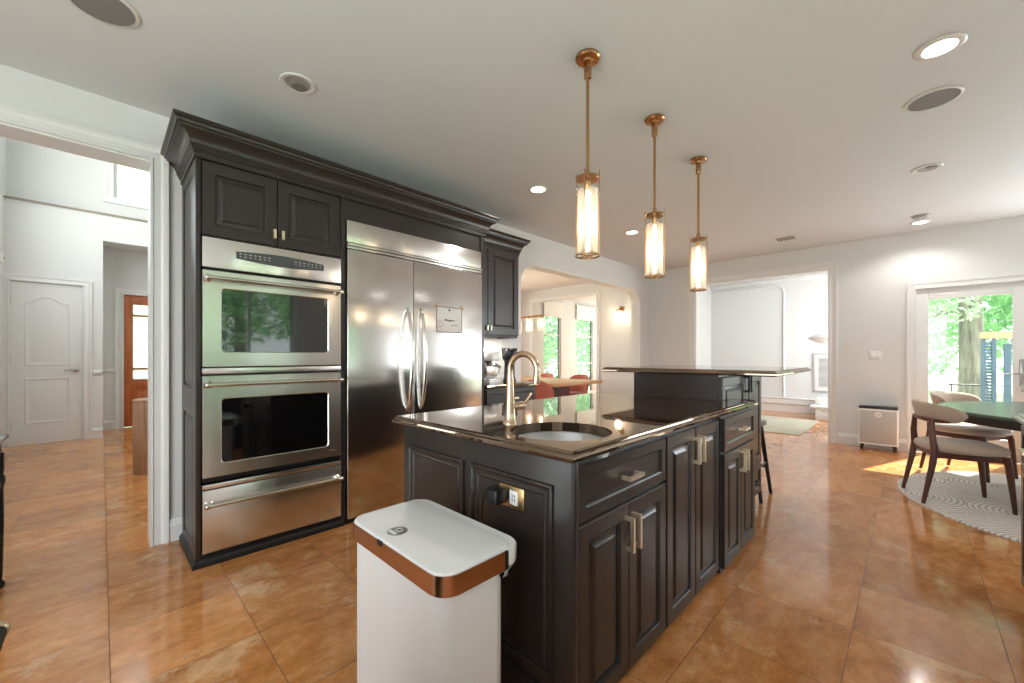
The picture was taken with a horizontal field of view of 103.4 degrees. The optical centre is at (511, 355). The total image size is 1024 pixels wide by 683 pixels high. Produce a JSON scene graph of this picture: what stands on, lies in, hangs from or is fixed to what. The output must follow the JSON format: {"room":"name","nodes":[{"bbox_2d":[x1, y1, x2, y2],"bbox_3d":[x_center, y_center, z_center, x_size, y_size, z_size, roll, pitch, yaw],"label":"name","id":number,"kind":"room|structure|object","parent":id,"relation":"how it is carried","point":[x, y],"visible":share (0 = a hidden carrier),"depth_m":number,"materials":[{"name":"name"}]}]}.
{"room":"kitchen","nodes":[
{"label":"kitchen","id":0,"kind":"room"},
{"bbox_2d":[0,136,5,447],"bbox_3d":[-5.070,-1.400,3.631,5.160,5.200,0.140,0,0,45],"label":"wall","id":1,"kind":"structure","parent":0,"point":[2,139],"depth_m":5.18,"materials":[{"name":"white paint"}]},
{"bbox_2d":[0,253,3,262],"bbox_3d":[-6.380,-1.215,5.051,0.080,0.110,0.044,0,0,45],"label":"wall sensor","id":2,"kind":"object","parent":1,"relation":"attached to","point":[1,255],"visible":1,"depth_m":5.04,"materials":[{"name":"white plastic"}]},
{"bbox_2d":[3,138,147,446],"bbox_3d":[-5.998,-1.400,6.643,0.970,5.200,2.950,0,0,45],"label":"wall","id":3,"kind":"structure","parent":0,"point":[111,252],"depth_m":5.82,"materials":[{"name":"white paint"}]},
{"bbox_2d":[10,281,82,445],"bbox_3d":[-6.395,0.104,5.561,0.103,2.189,0.669,0,0,45],"label":"door","id":4,"kind":"structure","parent":3,"relation":"in","point":[46,320],"depth_m":5.56,"materials":[{"name":"white wood"}]},
{"bbox_2d":[3,272,91,446],"bbox_3d":[-6.375,0.058,5.551,0.026,2.285,0.845,0,0,45],"label":"trim","id":5,"kind":"structure","parent":3,"relation":"attached to","point":[87,284],"depth_m":5.67,"materials":[{"name":"white"}]},
{"bbox_2d":[3,195,147,222],"bbox_3d":[-5.679,-2.083,6.365,0.175,0.025,2.900,0,0,45],"label":"trim","id":6,"kind":"structure","parent":3,"relation":"attached to","point":[4,196],"depth_m":5.71,"materials":[{"name":"white"}]},
{"bbox_2d":[92,420,114,438],"bbox_3d":[-6.296,1.126,6.238,0.137,0.148,0.898,0,0,-38],"label":"baseboard","id":7,"kind":"structure","parent":3,"relation":"attached to","point":[107,424],"depth_m":5.93,"materials":[{"name":"white"}]},
{"bbox_2d":[93,369,114,373],"bbox_3d":[-6.294,0.242,6.240,0.138,0.055,0.896,0,0,-39],"label":"trim","id":8,"kind":"structure","parent":3,"relation":"attached to","point":[103,370],"depth_m":5.92,"materials":[{"name":"white wood"}]},
{"bbox_2d":[103,161,147,209],"bbox_3d":[-5.703,-2.980,6.472,0.030,1.340,1.180,0,0,45],"label":"trim","id":9,"kind":"structure","parent":3,"relation":"attached to","point":[108,196],"depth_m":6.11,"materials":[{"name":"white"}]},
{"bbox_2d":[114,164,147,203],"bbox_3d":[-5.753,-2.975,6.529,0.060,1.150,0.970,0,0,45],"label":"window","id":10,"kind":"structure","parent":3,"relation":"in","point":[115,165],"depth_m":6.18,"materials":[{"name":"white"}]},
{"bbox_2d":[115,287,147,428],"bbox_3d":[-6.126,0.040,7.015,0.026,2.320,1.100,0,0,45],"label":"trim","id":11,"kind":"structure","parent":3,"relation":"attached to","point":[119,292],"depth_m":6.66,"materials":[{"name":"white wood"}]},
{"bbox_2d":[124,295,147,426],"bbox_3d":[-6.173,0.090,7.061,0.045,2.200,0.876,0,0,45],"label":"door","id":12,"kind":"structure","parent":3,"relation":"in","point":[135,307],"depth_m":6.84,"materials":[{"name":"orange wood"}]},
{"bbox_2d":[0,64,710,517],"bbox_3d":[0.702,-0.250,5.694,0.170,2.900,13.100,0,0,45],"label":"wall","id":13,"kind":"structure","parent":0,"point":[20,89],"depth_m":2.64,"materials":[{"name":"white paint"}]},
{"bbox_2d":[0,103,168,546],"bbox_3d":[-2.764,-0.059,2.171,0.216,2.518,1.391,0,0,45],"label":"trim","id":14,"kind":"structure","parent":13,"relation":"attached to","point":[18,124],"depth_m":2.55,"materials":[{"name":"white paint"}]},
{"bbox_2d":[169,516,181,541],"bbox_3d":[0.415,1.126,4.772,0.715,0.148,6.777,0,0,45],"label":"baseboard","id":15,"kind":"structure","parent":13,"relation":"attached to","point":[175,524],"depth_m":2.62,"materials":[{"name":"white"}]},
{"bbox_2d":[484,337,502,378],"bbox_3d":[-0.370,0.025,4.477,0.010,0.490,0.740,0,0,45],"label":"backsplash","id":16,"kind":"structure","parent":13,"relation":"attached to","point":[489,342],"depth_m":4.67,"materials":[{"name":"white tile"}]},
{"bbox_2d":[484,228,530,338],"bbox_3d":[-0.217,-0.735,4.348,0.405,1.086,0.802,0,0,45],"label":"upper cabinet","id":17,"kind":"object","parent":13,"relation":"attached to","point":[502,250],"visible":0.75,"depth_m":4.29,"materials":[{"name":"brown paint"}]},
{"bbox_2d":[484,335,516,338],"bbox_3d":[-0.290,-0.203,4.351,0.296,0.023,0.703,0,0,45],"label":"light","id":18,"kind":"object","parent":17,"relation":"attached to","point":[497,336],"depth_m":4.36,"materials":[{"name":"white"}]},
{"bbox_2d":[0,0,1023,304],"bbox_3d":[0.984,-2.817,5.417,12.700,2.565,13.200,0,0,45],"label":"ceiling","id":19,"kind":"structure","parent":0,"point":[799,118],"depth_m":2.41,"materials":[{"name":"white paint"}]},
{"bbox_2d":[68,0,139,27],"bbox_3d":[-1.793,-1.530,1.766,0.248,0.006,0.248,0,0,45],"label":"ceiling speaker","id":20,"kind":"object","parent":19,"relation":"attached to","point":[117,13],"visible":1,"depth_m":1.79,"materials":[{"name":"white metal"}]},
{"bbox_2d":[279,72,315,94],"bbox_3d":[-1.206,-1.527,2.276,0.183,0.014,0.183,0,0,45],"label":"recessed light","id":21,"kind":"object","parent":19,"relation":"in","point":[294,82],"visible":1,"depth_m":2.27,"materials":[{"name":"white metal"}]},
{"bbox_2d":[521,315,544,327],"bbox_3d":[0.013,-0.982,7.496,1.503,1.104,0.123,0,0,45],"label":"linear chandelier","id":22,"kind":"object","parent":19,"relation":"hanging from","point":[539,316],"visible":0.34,"depth_m":7.14,"materials":[{"name":"gold metal"}]},
{"bbox_2d":[528,185,547,193],"bbox_3d":[0.240,-1.529,3.724,0.187,0.008,0.187,0,0,45],"label":"recessed light","id":23,"kind":"object","parent":19,"relation":"in","point":[537,189],"visible":1,"depth_m":3.71,"materials":[{"name":"white plastic"}]},
{"bbox_2d":[575,48,599,258],"bbox_3d":[0.389,-1.017,2.076,0.126,1.034,0.126,0,0,45],"label":"pendant lamp","id":24,"kind":"object","parent":19,"relation":"hanging from","point":[586,58],"visible":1,"depth_m":2.06,"materials":[{"name":"gold metal"}]},
{"bbox_2d":[624,230,639,234],"bbox_3d":[1.490,-1.529,5.019,0.187,0.008,0.187,0,0,45],"label":"recessed light","id":25,"kind":"object","parent":19,"relation":"in","point":[629,232],"visible":1,"depth_m":5.01,"materials":[{"name":"white"}]},
{"bbox_2d":[644,113,664,278],"bbox_3d":[0.925,-1.017,2.621,0.126,1.034,0.126,0,0,45],"label":"pendant lamp","id":26,"kind":"object","parent":19,"relation":"hanging from","point":[653,120],"visible":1,"depth_m":2.61,"materials":[{"name":"gold metal"}]},
{"bbox_2d":[690,156,706,291],"bbox_3d":[1.458,-1.017,3.162,0.126,1.034,0.126,0,0,45],"label":"pendant lamp","id":27,"kind":"object","parent":19,"relation":"hanging from","point":[698,160],"visible":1,"depth_m":3.15,"materials":[{"name":"gold metal"}]},
{"bbox_2d":[773,234,799,241],"bbox_3d":[3.580,-1.529,5.274,0.260,0.010,0.260,0,0,45],"label":"ceiling vent","id":28,"kind":"object","parent":19,"relation":"in","point":[794,236],"visible":1,"depth_m":5.27,"materials":[{"name":"white metal"}]},
{"bbox_2d":[808,332,827,343],"bbox_3d":[5.602,-0.927,7.114,0.650,1.464,0.650,0,0,45],"label":"pendant","id":29,"kind":"object","parent":19,"relation":"hanging from","point":[822,338],"visible":0.28,"depth_m":7.04,"materials":[{"name":"white fabric"}]},
{"bbox_2d":[909,219,931,224],"bbox_3d":[4.691,-1.529,4.643,0.187,0.008,0.187,0,0,45],"label":"recessed light","id":30,"kind":"object","parent":19,"relation":"in","point":[919,222],"visible":1,"depth_m":4.63,"materials":[{"name":"white"}]},
{"bbox_2d":[911,213,930,219],"bbox_3d":[4.481,-1.514,4.429,0.150,0.038,0.150,0,0,45],"label":"smoke detector","id":31,"kind":"object","parent":19,"relation":"attached to","point":[925,215],"visible":1,"depth_m":4.39,"materials":[{"name":"grey plastic"}]},
{"bbox_2d":[911,163,943,173],"bbox_3d":[3.396,-1.527,3.306,0.183,0.015,0.183,0,0,45],"label":"recessed light","id":32,"kind":"object","parent":19,"relation":"in","point":[934,166],"visible":1,"depth_m":3.30,"materials":[{"name":"white metal"}]},
{"bbox_2d":[905,85,964,111],"bbox_3d":[2.520,-1.530,2.417,0.248,0.006,0.248,0,0,45],"label":"ceiling speaker","id":33,"kind":"object","parent":19,"relation":"attached to","point":[935,98],"visible":1,"depth_m":2.40,"materials":[{"name":"white metal"}]},
{"bbox_2d":[913,32,967,60],"bbox_3d":[2.127,-1.529,2.010,0.187,0.008,0.187,0,0,45],"label":"recessed light","id":34,"kind":"object","parent":19,"relation":"in","point":[946,44],"visible":1,"depth_m":2.00,"materials":[{"name":"white"}]},
{"bbox_2d":[0,410,1023,682],"bbox_3d":[0.984,1.260,5.417,12.700,0.120,13.200,0,0,45],"label":"floor","id":35,"kind":"structure","parent":0,"point":[842,576],"depth_m":2.06,"materials":[{"name":"tile"}]},
{"bbox_2d":[0,434,8,595],"bbox_3d":[-2.766,0.805,1.852,0.220,0.790,0.558,0,0,45],"label":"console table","id":36,"kind":"object","parent":35,"relation":"on","point":[3,437],"visible":1,"depth_m":2.08,"materials":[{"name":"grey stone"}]},
{"bbox_2d":[0,621,10,651],"bbox_3d":[-0.890,0.742,0.191,0.836,0.914,0.742,0,0,45],"label":"range cooker","id":37,"kind":"object","parent":35,"relation":"on","point":[5,627],"visible":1,"depth_m":0.73,"materials":[{"name":"black metal"}]},
{"bbox_2d":[132,398,147,474],"bbox_3d":[-3.741,0.824,4.210,0.316,0.752,0.316,0,0,45],"label":"pedestal","id":38,"kind":"object","parent":35,"relation":"on","point":[139,406],"visible":0.39,"depth_m":4.06,"materials":[{"name":"brown wood"}]},
{"bbox_2d":[160,108,500,570],"bbox_3d":[-1.176,-0.048,3.194,0.658,2.496,2.378,0,0,45],"label":"tall cabinet","id":39,"kind":"object","parent":35,"relation":"on","point":[239,186],"depth_m":2.54,"materials":[{"name":"brown paint"}]},
{"bbox_2d":[201,236,343,482],"bbox_3d":[-1.633,0.024,2.717,0.580,1.404,0.782,0,0,45],"label":"double oven","id":40,"kind":"object","parent":39,"relation":"in","point":[271,381],"visible":1,"depth_m":2.52,"materials":[{"name":"silver metal"}]},
{"bbox_2d":[345,220,481,523],"bbox_3d":[-0.884,0.117,3.471,0.629,2.166,1.261,0,0,45],"label":"refrigerator","id":41,"kind":"object","parent":35,"relation":"on","point":[397,363],"visible":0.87,"depth_m":3.13,"materials":[{"name":"silver metal"}]},
{"bbox_2d":[434,302,463,332],"bbox_3d":[-0.539,-0.323,3.494,0.004,0.250,0.318,0,0,45],"label":"notice","id":42,"kind":"object","parent":41,"relation":"attached to","point":[448,319],"visible":1,"depth_m":3.48,"materials":[{"name":"white paper"}]},
{"bbox_2d":[353,499,516,682],"bbox_3d":[-0.277,0.879,1.304,0.557,0.642,0.334,0,0,45],"label":"trash can","id":43,"kind":"object","parent":35,"relation":"on","point":[429,574],"visible":1,"depth_m":1.16,"materials":[{"name":"white metal"}]},
{"bbox_2d":[484,386,534,404],"bbox_3d":[-0.177,0.760,4.238,0.592,0.880,0.700,0,0,45],"label":"base cabinet","id":44,"kind":"object","parent":35,"relation":"on","point":[491,396],"visible":0.1,"depth_m":3.97,"materials":[{"name":"brown paint"}]},
{"bbox_2d":[484,380,537,388],"bbox_3d":[-0.177,0.299,4.255,0.572,0.038,0.725,0,0,45],"label":"countertop","id":45,"kind":"structure","parent":44,"relation":"on","point":[502,384],"depth_m":4.06,"materials":[{"name":"brown stone"}]},
{"bbox_2d":[484,348,500,382],"bbox_3d":[-0.228,0.100,4.277,0.348,0.360,0.246,0,0,45],"label":"espresso machine","id":46,"kind":"object","parent":45,"relation":"on","point":[491,355],"visible":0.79,"depth_m":4.20,"materials":[{"name":"white metal"}]},
{"bbox_2d":[484,379,500,382],"bbox_3d":[-0.270,0.265,4.287,0.270,0.030,0.200,0,0,45],"label":"drip tray","id":47,"kind":"object","parent":46,"relation":"on","point":[485,380],"depth_m":4.17,"materials":[{"name":"white metal"}]},
{"bbox_2d":[502,348,516,380],"bbox_3d":[-0.027,0.099,4.419,0.172,0.362,0.172,0,0,45],"label":"coffee grinder","id":48,"kind":"object","parent":45,"relation":"on","point":[507,353],"visible":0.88,"depth_m":4.37,"materials":[{"name":"black plastic"}]},
{"bbox_2d":[404,425,665,682],"bbox_3d":[0.077,0.763,1.827,1.041,0.874,0.684,0,0,45],"label":"base cabinet","id":49,"kind":"object","parent":35,"relation":"on","point":[583,595],"visible":0.63,"depth_m":1.42,"materials":[{"name":"brown paint"}]},
{"bbox_2d":[481,485,506,522],"bbox_3d":[-0.090,0.834,1.468,0.148,0.725,0.066,0,0,35],"label":"charger","id":50,"kind":"object","parent":49,"relation":"attached to","point":[496,495],"visible":0.74,"depth_m":1.43,"materials":[{"name":"black plastic"}]},
{"bbox_2d":[500,482,524,511],"bbox_3d":[-0.002,0.503,1.439,0.122,0.077,0.009,0,0,45],"label":"wall outlet","id":51,"kind":"object","parent":49,"relation":"attached to","point":[515,496],"visible":0.8,"depth_m":1.42,"materials":[{"name":"gold metal"}]},
{"bbox_2d":[509,490,517,505],"bbox_3d":[0.006,0.503,1.428,0.040,0.050,0.004,0,0,45],"label":"receptacle","id":52,"kind":"object","parent":51,"relation":"attached to","point":[513,494],"depth_m":1.43,"materials":[{"name":"white plastic"}]},
{"bbox_2d":[392,392,757,463],"bbox_3d":[0.509,0.303,2.263,1.050,0.037,2.006,0,0,45],"label":"countertop","id":53,"kind":"structure","parent":49,"relation":"on","point":[623,420],"depth_m":1.77,"materials":[{"name":"brown stone"}]},
{"bbox_2d":[503,351,540,424],"bbox_3d":[0.055,0.133,1.671,0.181,0.304,0.105,0,0,33],"label":"faucet","id":54,"kind":"object","parent":53,"relation":"on","point":[511,406],"visible":1,"depth_m":1.67,"materials":[{"name":"brown metal"}]},
{"bbox_2d":[518,431,608,457],"bbox_3d":[0.185,0.402,1.542,0.410,0.158,0.410,0,0,45],"label":"sink","id":55,"kind":"object","parent":53,"relation":"in","point":[544,435],"visible":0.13,"depth_m":1.71,"materials":[{"name":"white metal"}]},
{"bbox_2d":[527,380,553,399],"bbox_3d":[0.510,0.785,6.418,0.536,0.830,0.579,0,0,45],"label":"upholstered chair","id":56,"kind":"object","parent":35,"relation":"on","point":[543,390],"visible":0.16,"depth_m":6.16,"materials":[{"name":"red fabric"}]},
{"bbox_2d":[541,373,553,387],"bbox_3d":[0.593,0.785,8.412,0.536,0.830,0.579,0,0,45],"label":"upholstered chair","id":57,"kind":"object","parent":35,"relation":"on","point":[546,375],"visible":0.09,"depth_m":8.59,"materials":[{"name":"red fabric"}]},
{"bbox_2d":[521,377,601,396],"bbox_3d":[0.443,0.817,7.276,1.860,0.764,1.390,0,0,45],"label":"dining table","id":58,"kind":"object","parent":35,"relation":"on","point":[560,386],"visible":0.31,"depth_m":6.84,"materials":[{"name":"brown wood"}]},
{"bbox_2d":[569,374,588,394],"bbox_3d":[1.205,0.785,7.809,0.536,0.830,0.579,0,0,45],"label":"upholstered chair","id":59,"kind":"object","parent":35,"relation":"on","point":[578,389],"visible":0.43,"depth_m":7.96,"materials":[{"name":"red fabric"}]},
{"bbox_2d":[662,418,718,630],"bbox_3d":[0.575,0.762,2.299,0.993,0.876,0.678,0,0,45],"label":"base cabinet","id":60,"kind":"object","parent":35,"relation":"on","point":[692,452],"visible":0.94,"depth_m":1.93,"materials":[{"name":"brown paint"}]},
{"bbox_2d":[634,373,760,495],"bbox_3d":[1.454,0.662,3.077,0.634,1.076,0.956,0,0,45],"label":"bar cabinet","id":61,"kind":"object","parent":35,"relation":"on","point":[686,386],"visible":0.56,"depth_m":2.79,"materials":[{"name":"brown paint"}]},
{"bbox_2d":[601,365,810,376],"bbox_3d":[1.464,0.104,3.056,1.142,0.034,1.080,0,0,45],"label":"countertop","id":62,"kind":"structure","parent":61,"relation":"on","point":[760,371],"depth_m":2.73,"materials":[{"name":"brown stone"}]},
{"bbox_2d":[716,407,754,573],"bbox_3d":[1.041,0.762,2.757,1.014,0.876,0.621,0,0,45],"label":"base cabinet","id":63,"kind":"object","parent":35,"relation":"on","point":[736,429],"visible":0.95,"depth_m":2.38,"materials":[{"name":"brown paint"}]},
{"bbox_2d":[758,419,772,502],"bbox_3d":[2.024,0.881,3.523,0.358,0.641,0.358,0,0,45],"label":"bar stool","id":64,"kind":"object","parent":35,"relation":"on","point":[765,464],"visible":0.24,"depth_m":3.51,"materials":[{"name":"brown wood"}]},
{"bbox_2d":[761,415,818,435],"bbox_3d":[4.278,1.195,7.408,1.950,0.008,1.900,0,0,45],"label":"area rug","id":65,"kind":"object","parent":35,"relation":"on","point":[782,425],"visible":0.48,"depth_m":6.89,"materials":[{"name":"beige carpet"}]},
{"bbox_2d":[809,396,827,420],"bbox_3d":[6.226,1.007,7.566,0.945,0.384,0.920,0,0,45],"label":"bench","id":66,"kind":"object","parent":35,"relation":"on","point":[820,405],"visible":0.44,"depth_m":7.53,"materials":[{"name":"white"}]},
{"bbox_2d":[858,405,898,452],"bbox_3d":[4.665,0.925,5.150,0.378,0.553,0.214,0,0,45],"label":"air purifier","id":67,"kind":"object","parent":35,"relation":"on","point":[877,425],"visible":1,"depth_m":5.07,"materials":[{"name":"white plastic"}]},
{"bbox_2d":[860,410,896,445],"bbox_3d":[4.597,0.900,5.080,0.348,0.410,0.008,0,0,45],"label":"grille","id":68,"kind":"object","parent":67,"relation":"attached to","point":[877,427],"depth_m":5.07,"materials":[{"name":"grey metal"}]},
{"bbox_2d":[897,472,1020,542],"bbox_3d":[4.504,1.193,2.863,2.570,0.013,2.570,0,0,45],"label":"round rug","id":69,"kind":"object","parent":35,"relation":"on","point":[957,496],"visible":0.81,"depth_m":3.36,"materials":[{"name":"beige carpet"}]},
{"bbox_2d":[901,399,1017,514],"bbox_3d":[3.624,0.782,3.304,0.543,0.806,0.556,0,0,29],"label":"dining chair","id":70,"kind":"object","parent":69,"relation":"on","point":[982,452],"visible":1,"depth_m":3.21,"materials":[{"name":"beige fabric"}]},
{"bbox_2d":[919,391,1017,482],"bbox_3d":[4.576,0.782,4.063,0.556,0.806,0.543,0,0,-15],"label":"dining chair","id":71,"kind":"object","parent":69,"relation":"on","point":[956,430],"visible":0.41,"depth_m":3.96,"materials":[{"name":"beige fabric"}]},
{"bbox_2d":[938,401,1023,462],"bbox_3d":[4.595,0.817,2.998,2.000,0.734,2.000,0,0,45],"label":"table","id":72,"kind":"object","parent":69,"relation":"on","point":[995,414],"visible":0.62,"depth_m":3.25,"materials":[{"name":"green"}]},
{"bbox_2d":[1017,425,1023,587],"bbox_3d":[1.798,0.761,0.728,0.849,0.878,2.720,0,0,45],"label":"base cabinet","id":73,"kind":"object","parent":35,"relation":"on","point":[1020,450],"visible":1,"depth_m":1.93,"materials":[{"name":"brown paint"}]},
{"bbox_2d":[1012,413,1023,424],"bbox_3d":[1.815,0.301,0.732,0.834,0.038,2.750,0,0,45],"label":"countertop","id":74,"kind":"structure","parent":73,"relation":"on","point":[1019,417],"depth_m":1.92,"materials":[{"name":"grey stone"}]},
{"bbox_2d":[537,300,595,390],"bbox_3d":[1.581,-0.168,11.383,0.120,2.735,3.760,0,0,45],"label":"wall","id":75,"kind":"structure","parent":0,"point":[568,322],"depth_m":11.26,"materials":[{"name":"white paint"}]},
{"bbox_2d":[544,318,559,377],"bbox_3d":[1.041,0.000,10.834,0.060,2.200,0.740,0,0,45],"label":"window","id":76,"kind":"structure","parent":75,"relation":"in","point":[558,334],"depth_m":11.05,"materials":[{"name":"white"}]},
{"bbox_2d":[544,301,562,317],"bbox_3d":[1.105,-1.238,10.771,0.049,0.433,0.810,0,0,45],"label":"window shade","id":77,"kind":"object","parent":75,"relation":"attached to","point":[553,308],"visible":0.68,"depth_m":10.75,"materials":[{"name":"white fabric"}]},
{"bbox_2d":[576,317,591,390],"bbox_3d":[2.101,0.000,11.910,0.060,2.200,0.880,0,0,45],"label":"window","id":78,"kind":"structure","parent":75,"relation":"in","point":[590,336],"depth_m":12.18,"materials":[{"name":"white wood"}]},
{"bbox_2d":[576,305,594,321],"bbox_3d":[2.165,-1.238,11.847,0.049,0.433,0.950,0,0,45],"label":"window shade","id":79,"kind":"object","parent":75,"relation":"attached to","point":[586,313],"visible":1,"depth_m":11.81,"materials":[{"name":"white fabric"}]},
{"bbox_2d":[521,283,630,394],"bbox_3d":[1.332,-0.168,8.892,3.420,2.735,0.140,0,0,45],"label":"wall","id":80,"kind":"structure","parent":0,"point":[615,336],"depth_m":8.20,"materials":[{"name":"white paint"}]},
{"bbox_2d":[530,291,599,391],"bbox_3d":[1.117,-0.065,8.987,1.920,2.530,0.026,0,0,45],"label":"trim","id":81,"kind":"structure","parent":80,"relation":"attached to","point":[597,293],"depth_m":8.39,"materials":[{"name":"white"}]},
{"bbox_2d":[616,306,623,321],"bbox_3d":[2.113,-0.787,7.918,0.110,0.375,0.149,0,0,45],"label":"wall sconce","id":82,"kind":"object","parent":80,"relation":"attached to","point":[621,308],"visible":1,"depth_m":7.89,"materials":[{"name":"gold metal"}]},
{"bbox_2d":[711,277,827,398],"bbox_3d":[5.947,-0.250,8.683,3.110,2.900,0.120,0,0,45],"label":"wall","id":83,"kind":"structure","parent":0,"point":[747,326],"depth_m":8.83,"materials":[{"name":"white paint"}]},
{"bbox_2d":[710,273,827,396],"bbox_3d":[5.881,-0.390,8.616,3.110,2.540,0.092,0,0,45],"label":"trim","id":84,"kind":"structure","parent":83,"relation":"attached to","point":[824,275],"depth_m":8.69,"materials":[{"name":"white paint"}]},
{"bbox_2d":[761,396,814,413],"bbox_3d":[5.884,1.050,8.619,3.110,0.300,0.060,0,0,45],"label":"baseboard","id":85,"kind":"structure","parent":83,"relation":"attached to","point":[798,405],"depth_m":8.62,"materials":[{"name":"white wood"}]},
{"bbox_2d":[813,353,827,391],"bbox_3d":[6.403,0.345,8.127,0.560,0.790,0.030,0,0,45],"label":"framed picture","id":86,"kind":"object","parent":83,"relation":"attached to","point":[820,360],"visible":0.47,"depth_m":8.24,"materials":[{"name":"silver metal"}]},
{"bbox_2d":[819,358,827,386],"bbox_3d":[6.403,0.345,8.127,0.380,0.590,0.004,0,0,45],"label":"print","id":87,"kind":"object","parent":86,"relation":"attached to","point":[823,362],"depth_m":8.20},
{"bbox_2d":[650,215,1023,439],"bbox_3d":[4.942,-0.168,5.168,6.610,2.735,0.140,0,0,45],"label":"wall","id":88,"kind":"structure","parent":0,"point":[874,274],"depth_m":5.29,"materials":[{"name":"white paint"}]},
{"bbox_2d":[689,261,837,442],"bbox_3d":[3.804,-0.048,6.285,1.990,2.495,0.186,0,0,45],"label":"trim","id":89,"kind":"structure","parent":88,"relation":"attached to","point":[831,268],"depth_m":5.70,"materials":[{"name":"white"}]},
{"bbox_2d":[838,432,906,451],"bbox_3d":[4.530,1.126,2.893,3.805,0.148,3.680,0,0,45],"label":"baseboard","id":90,"kind":"structure","parent":88,"relation":"attached to","point":[843,438],"depth_m":5.39,"materials":[{"name":"white"}]},
{"bbox_2d":[870,351,881,359],"bbox_3d":[4.736,0.001,5.266,0.116,0.118,0.008,0,0,45],"label":"light switch","id":91,"kind":"object","parent":88,"relation":"attached to","point":[874,355],"visible":1,"depth_m":5.26,"materials":[{"name":"white plastic"}]},
{"bbox_2d":[907,273,1023,451],"bbox_3d":[5.342,0.147,4.658,1.135,2.105,0.026,0,0,45],"label":"trim","id":92,"kind":"structure","parent":88,"relation":"attached to","point":[911,287],"depth_m":5.00,"materials":[{"name":"white"}]},
{"bbox_2d":[916,281,1023,463],"bbox_3d":[5.356,0.185,4.673,0.964,2.010,0.116,0,0,45],"label":"door","id":93,"kind":"structure","parent":88,"relation":"in","point":[1016,289],"depth_m":4.65,"materials":[{"name":"white"}]},
{"label":"outside","id":94,"kind":"structure","parent":0,"visible":0},
{"bbox_3d":[7.641,1.310,4.994,4.120,0.100,3.360,0,0,45],"label":"deck","id":95,"kind":"object","parent":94,"visible":0},
{"bbox_2d":[980,331,1011,439],"bbox_3d":[6.784,0.465,5.599,0.390,1.589,0.100,0,0,45],"label":"screen","id":96,"kind":"object","parent":95,"relation":"on","point":[1007,348],"visible":0.61,"depth_m":5.63,"materials":[{"name":"blue wood"}]},
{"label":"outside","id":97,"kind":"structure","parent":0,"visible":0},
{"bbox_2d":[544,362,1002,422],"bbox_3d":[8.689,1.550,19.513,105.000,0.100,100.000,0,0,45],"label":"ground","id":98,"kind":"structure","parent":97,"point":[935,382],"depth_m":23.41,"materials":[{"name":"green plant"}]},
{"bbox_2d":[544,316,589,367],"bbox_3d":[1.635,-0.791,15.846,4.520,4.638,2.462,0,0,-22],"label":"leaning tree","id":99,"kind":"object","parent":98,"relation":"on","point":[548,348],"visible":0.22,"depth_m":15.49,"materials":[{"name":"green plant"}]},
{"bbox_2d":[544,321,589,385],"bbox_3d":[1.539,-0.796,19.052,8.593,4.617,3.709,0,0,-21],"label":"tree","id":100,"kind":"object","parent":98,"relation":"on","point":[582,356],"visible":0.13,"depth_m":18.87,"materials":[{"name":"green plant"}]},
{"bbox_2d":[928,316,958,371],"bbox_3d":[12.067,-1.373,14.726,5.767,5.746,4.168,0,0,45],"label":"tree","id":101,"kind":"object","parent":98,"relation":"on","point":[934,340],"visible":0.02,"depth_m":12.54,"materials":[{"name":"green plant"}]},
{"bbox_2d":[928,296,989,399],"bbox_3d":[10.258,-2.069,9.655,4.442,7.166,6.599,0,0,-40],"label":"tree","id":102,"kind":"object","parent":98,"relation":"on","point":[970,309],"visible":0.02,"depth_m":9.30,"materials":[{"name":"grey plant"}]},
{"bbox_2d":[928,294,1011,377],"bbox_3d":[18.420,-2.425,18.326,11.005,7.850,5.180,0,0,41],"label":"tree","id":103,"kind":"object","parent":98,"relation":"on","point":[993,308],"visible":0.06,"depth_m":16.77,"materials":[{"name":"green plant"}]},
{"bbox_2d":[948,384,1002,391],"bbox_3d":[10.181,1.038,7.096,3.450,0.924,0.028,0,0,45],"label":"iron railing","id":104,"kind":"object","parent":98,"relation":"on","point":[948,384],"visible":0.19,"depth_m":8.13,"materials":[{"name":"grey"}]},
{"bbox_2d":[943,294,1011,358],"bbox_3d":[17.529,-1.658,12.939,5.016,6.315,5.250,0,0,-29],"label":"tree","id":105,"kind":"object","parent":98,"relation":"on","point":[997,300],"visible":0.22,"depth_m":13.48,"materials":[{"name":"green plant"}]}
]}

